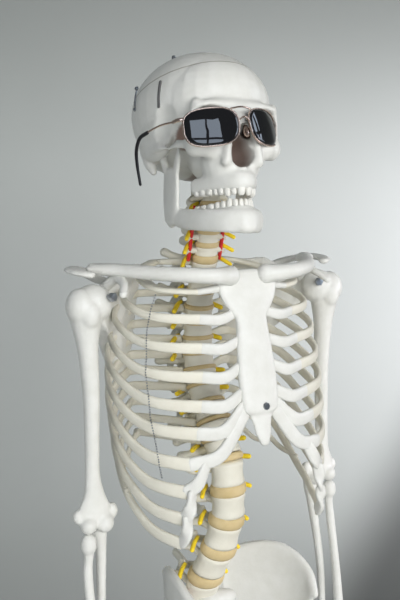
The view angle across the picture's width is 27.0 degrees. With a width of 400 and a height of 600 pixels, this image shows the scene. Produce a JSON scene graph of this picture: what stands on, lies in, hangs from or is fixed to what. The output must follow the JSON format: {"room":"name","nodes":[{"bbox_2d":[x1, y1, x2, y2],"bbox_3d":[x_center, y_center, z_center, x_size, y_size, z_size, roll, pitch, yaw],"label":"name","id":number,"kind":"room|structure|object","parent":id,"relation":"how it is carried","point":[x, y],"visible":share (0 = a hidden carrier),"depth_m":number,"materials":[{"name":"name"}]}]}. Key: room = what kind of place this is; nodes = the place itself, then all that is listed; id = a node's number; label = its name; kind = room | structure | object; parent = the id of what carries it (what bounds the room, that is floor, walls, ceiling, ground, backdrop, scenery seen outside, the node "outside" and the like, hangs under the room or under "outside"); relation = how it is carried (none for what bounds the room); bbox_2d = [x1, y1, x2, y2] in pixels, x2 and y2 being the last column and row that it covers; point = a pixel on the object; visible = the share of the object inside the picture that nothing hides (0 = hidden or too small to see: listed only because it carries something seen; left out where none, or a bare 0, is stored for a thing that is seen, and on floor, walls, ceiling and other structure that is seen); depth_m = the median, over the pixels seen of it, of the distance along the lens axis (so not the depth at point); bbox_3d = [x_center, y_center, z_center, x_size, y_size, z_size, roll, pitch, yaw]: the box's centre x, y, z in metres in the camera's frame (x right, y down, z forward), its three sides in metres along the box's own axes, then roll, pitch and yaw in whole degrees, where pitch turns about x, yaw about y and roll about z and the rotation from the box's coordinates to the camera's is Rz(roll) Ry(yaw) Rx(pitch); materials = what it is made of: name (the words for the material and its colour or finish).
{"room":"photo studio","nodes":[
{"label":"photo studio","id":0,"kind":"room"},
{"bbox_2d":[0,0,399,599],"bbox_3d":[0.000,-0.241,1.986,6.000,3.000,0.001,0,8,0],"label":"wall","id":1,"kind":"structure","parent":0,"point":[71,194],"depth_m":2.00,"materials":[{"name":"paint"}]},
{"label":"floor","id":2,"kind":"structure","parent":0,"visible":0},
{"bbox_2d":[64,52,342,599],"bbox_3d":[-0.008,0.540,1.131,0.418,1.699,0.418,1,8,9],"label":"skeleton","id":3,"kind":"object","parent":2,"relation":"on","point":[256,294],"visible":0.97,"depth_m":0.98,"materials":[{"name":"white plastic"}]},
{"bbox_2d":[135,106,275,185],"bbox_3d":[0.019,-0.174,0.953,0.164,0.087,0.100,-7,11,-39],"label":"sunglasses","id":4,"kind":"object","parent":3,"relation":"on","point":[206,126],"visible":0.94,"depth_m":0.90,"materials":[{"name":"black glass"}]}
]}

